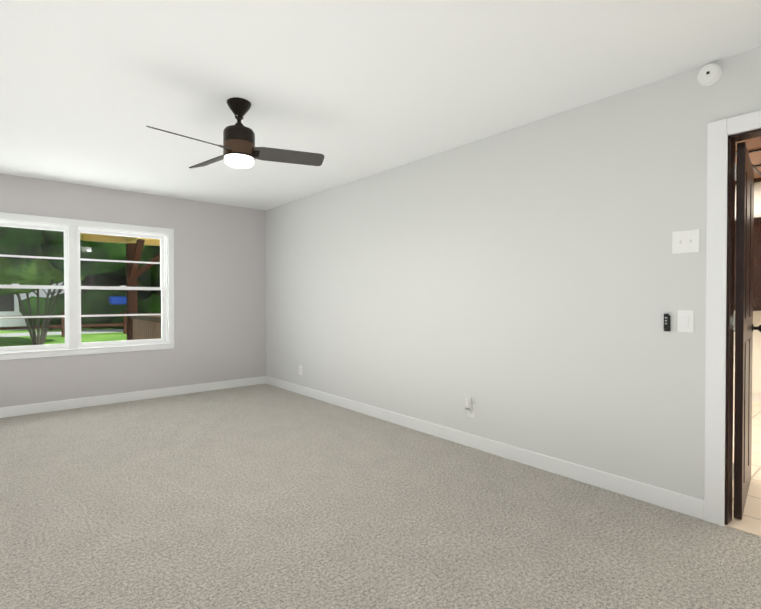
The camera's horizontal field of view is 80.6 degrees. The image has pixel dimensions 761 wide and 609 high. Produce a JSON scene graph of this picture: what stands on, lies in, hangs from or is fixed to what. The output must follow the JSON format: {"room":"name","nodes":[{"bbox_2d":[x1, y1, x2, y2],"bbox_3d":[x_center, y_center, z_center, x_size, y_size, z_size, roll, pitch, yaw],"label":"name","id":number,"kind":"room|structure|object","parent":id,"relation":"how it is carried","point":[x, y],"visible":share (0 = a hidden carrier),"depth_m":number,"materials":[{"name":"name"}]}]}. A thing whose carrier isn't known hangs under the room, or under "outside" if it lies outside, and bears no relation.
{"room":"empty bedroom","nodes":[
{"label":"empty bedroom","id":0,"kind":"room"},
{"bbox_2d":[0,173,265,407],"bbox_3d":[-3.482,-0.090,4.869,4.932,2.440,0.200,-1,1,-41],"label":"wall","id":1,"kind":"structure","parent":0,"point":[219,292],"depth_m":5.59,"materials":[{"name":"grey paint"}]},
{"bbox_2d":[0,221,68,351],"bbox_3d":[-3.750,-0.183,4.602,0.950,1.339,0.084,-1,1,-41],"label":"window","id":2,"kind":"structure","parent":1,"relation":"in","point":[29,226],"depth_m":4.73,"materials":[{"name":"white plastic"}]},
{"bbox_2d":[0,212,174,359],"bbox_3d":[-3.365,-0.186,4.901,2.059,1.475,0.160,-1,1,-41],"label":"window","id":3,"kind":"structure","parent":1,"relation":"in","point":[162,282],"depth_m":5.08,"materials":[{"name":"white plastic"}]},
{"bbox_2d":[0,376,263,417],"bbox_3d":[-3.449,1.079,4.765,4.770,0.105,0.018,-1,1,-41],"label":"baseboard","id":4,"kind":"structure","parent":1,"relation":"attached to","point":[19,410],"depth_m":5.15,"materials":[{"name":"white wood"}]},
{"bbox_2d":[0,383,760,608],"bbox_3d":[-0.939,1.225,1.758,4.932,0.120,7.895,-1,1,-41],"label":"floor carpet","id":5,"kind":"object","parent":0,"point":[263,496],"visible":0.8,"depth_m":2.36,"materials":[{"name":"beige carpet"}]},
{"bbox_2d":[0,0,760,209],"bbox_3d":[-0.960,-1.351,1.830,5.032,0.150,8.075,-1,1,-41],"label":"ceiling","id":6,"kind":"structure","parent":0,"point":[349,90],"depth_m":2.51,"materials":[{"name":"white paint"}]},
{"bbox_2d":[146,97,323,168],"bbox_3d":[-1.007,-1.085,2.966,1.070,0.406,0.777,-1,1,-41],"label":"fan","id":7,"kind":"object","parent":6,"relation":"hanging from","point":[241,150],"visible":1,"depth_m":2.82,"materials":[{"name":"brown metal"}]},
{"bbox_2d":[266,46,760,523],"bbox_3d":[0.946,-0.073,3.409,0.100,2.440,7.775,-1,1,-41],"label":"wall","id":8,"kind":"structure","parent":0,"point":[528,286],"depth_m":3.16,"materials":[{"name":"white paint"}]},
{"bbox_2d":[465,397,474,417],"bbox_3d":[0.707,0.821,3.580,0.054,0.164,0.072,-1,1,-41],"label":"electrical outlet","id":9,"kind":"object","parent":8,"relation":"attached to","point":[470,408],"visible":1,"depth_m":3.57,"materials":[{"name":"white plastic"}]},
{"bbox_2d":[264,376,703,519],"bbox_3d":[0.056,1.084,4.372,0.018,0.105,5.175,-1,1,-41],"label":"baseboard","id":10,"kind":"structure","parent":8,"relation":"attached to","point":[675,501],"depth_m":3.18,"materials":[{"name":"white wood"}]},
{"bbox_2d":[664,314,669,330],"bbox_3d":[1.617,0.102,2.533,0.024,0.100,0.032,-1,1,-41],"label":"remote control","id":11,"kind":"object","parent":8,"relation":"attached to","point":[666,322],"visible":1,"depth_m":2.52,"materials":[{"name":"black plastic"}]},
{"bbox_2d":[677,310,693,332],"bbox_3d":[1.678,0.093,2.468,0.014,0.125,0.078,-1,1,-41],"label":"switch plate","id":12,"kind":"object","parent":8,"relation":"attached to","point":[685,321],"visible":1,"depth_m":2.46,"materials":[{"name":"white plastic"}]},
{"bbox_2d":[672,229,699,253],"bbox_3d":[1.675,-0.346,2.463,0.020,0.125,0.130,-1,1,-41],"label":"switch plate","id":13,"kind":"object","parent":8,"relation":"attached to","point":[686,241],"visible":1,"depth_m":2.46,"materials":[{"name":"white plastic"}]},
{"bbox_2d":[697,64,722,85],"bbox_3d":[1.735,-1.218,2.368,0.040,0.108,0.108,-1,1,-41],"label":"smoke detector","id":14,"kind":"object","parent":8,"relation":"attached to","point":[709,74],"visible":1,"depth_m":2.35,"materials":[{"name":"white plastic"}]},
{"bbox_2d":[704,110,760,526],"bbox_3d":[2.094,0.102,2.054,0.128,2.120,0.980,-1,1,-41],"label":"door frame","id":15,"kind":"structure","parent":8,"relation":"attached to","point":[719,132],"depth_m":2.35,"materials":[{"name":"white wood"}]},
{"bbox_2d":[724,520,760,536],"bbox_3d":[2.102,1.164,2.072,0.100,0.016,0.810,-1,1,-41],"label":"door threshold sill","id":16,"kind":"structure","parent":8,"relation":"attached to","point":[745,527],"depth_m":2.32,"materials":[{"name":"tile"}]},
{"bbox_2d":[732,142,760,519],"bbox_3d":[2.147,0.140,2.691,0.792,2.005,0.189,-1,1,-41],"label":"door","id":17,"kind":"structure","parent":8,"relation":"in","point":[744,327],"depth_m":2.40,"materials":[{"name":"brown wood"}]},
{"bbox_2d":[732,398,760,527],"bbox_3d":[3.429,1.205,3.458,3.718,0.123,6.000,-1,1,-41],"label":"floor","id":18,"kind":"structure","parent":0,"point":[752,513],"depth_m":2.94,"materials":[{"name":"tile"}]},
{"bbox_2d":[733,181,760,401],"bbox_3d":[4.735,-0.116,4.561,0.480,2.500,6.000,-1,1,-41],"label":"wall","id":19,"kind":"structure","parent":0,"point":[756,372],"depth_m":5.05,"materials":[{"name":"white paint"}]},
{"bbox_2d":[735,137,760,184],"bbox_3d":[3.429,-1.404,3.429,3.718,0.100,6.000,-1,1,-41],"label":"ceiling","id":20,"kind":"structure","parent":0,"point":[753,144],"depth_m":4.01,"materials":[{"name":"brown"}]},
{"bbox_2d":[735,149,760,182],"bbox_3d":[3.503,-1.348,3.493,3.912,0.012,6.024,-1,1,-41],"label":"grid","id":21,"kind":"object","parent":20,"relation":"attached to","point":[756,170],"depth_m":4.40,"materials":[{"name":"brown wood"}]},
{"label":"outside","id":22,"kind":"structure","parent":0,"visible":0},
{"bbox_2d":[0,327,126,346],"bbox_3d":[-41.132,1.238,47.791,160.000,0.320,113.895,-1,1,-41],"label":"lawn","id":23,"kind":"structure","parent":22,"point":[52,334],"depth_m":19.79,"materials":[{"name":"green plant"}]},
{"bbox_2d":[0,280,80,329],"bbox_3d":[-24.833,-1.345,24.787,13.700,5.398,8.800,-1,1,-41],"label":"house","id":24,"kind":"structure","parent":23,"relation":"on","point":[6,301],"depth_m":23.99,"materials":[{"name":"grey"}]},
{"bbox_2d":[0,226,146,344],"bbox_3d":[-12.506,-1.979,15.957,6.876,6.889,6.894,-1,1,-41],"label":"tree","id":25,"kind":"object","parent":23,"relation":"on","point":[37,243],"depth_m":14.64,"materials":[{"name":"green plant"}]},
{"bbox_2d":[0,312,160,336],"bbox_3d":[-14.984,0.899,18.761,62.000,1.050,0.120,-1,1,-41],"label":"fence","id":26,"kind":"object","parent":23,"relation":"on","point":[83,325],"depth_m":19.66,"materials":[{"name":"brown wood"}]},
{"bbox_2d":[83,275,93,291],"bbox_3d":[-17.547,-7.276,28.189,18.802,17.191,17.584,-1,1,-41],"label":"tree","id":27,"kind":"object","parent":23,"relation":"on","point":[88,281],"depth_m":27.68,"materials":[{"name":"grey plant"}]},
{"bbox_2d":[18,289,160,327],"bbox_3d":[-8.328,0.355,32.053,27.310,2.806,4.114,-1,1,-41],"label":"hedge","id":28,"kind":"object","parent":23,"relation":"on","point":[97,295],"depth_m":24.62,"materials":[{"name":"green plant"}]},
{"bbox_2d":[62,231,160,339],"bbox_3d":[-1.895,0.123,8.568,6.550,2.828,3.295,-1,1,-41],"label":"porch","id":29,"kind":"object","parent":23,"relation":"on","point":[135,334],"depth_m":7.47,"materials":[{"name":"brown wood"}]},
{"bbox_2d":[109,296,126,328],"bbox_3d":[-14.647,0.449,25.362,1.200,1.798,1.100,-1,1,-41],"label":"car","id":30,"kind":"object","parent":23,"relation":"on","point":[117,302],"depth_m":24.81,"materials":[{"name":"metal"}]},
{"bbox_2d":[81,245,160,298],"bbox_3d":[-19.383,-8.921,36.116,44.474,24.244,24.442,-1,1,-41],"label":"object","id":31,"kind":"object","parent":23,"relation":"on","point":[146,276],"depth_m":29.66,"materials":[{"name":"green plant"}]}
]}

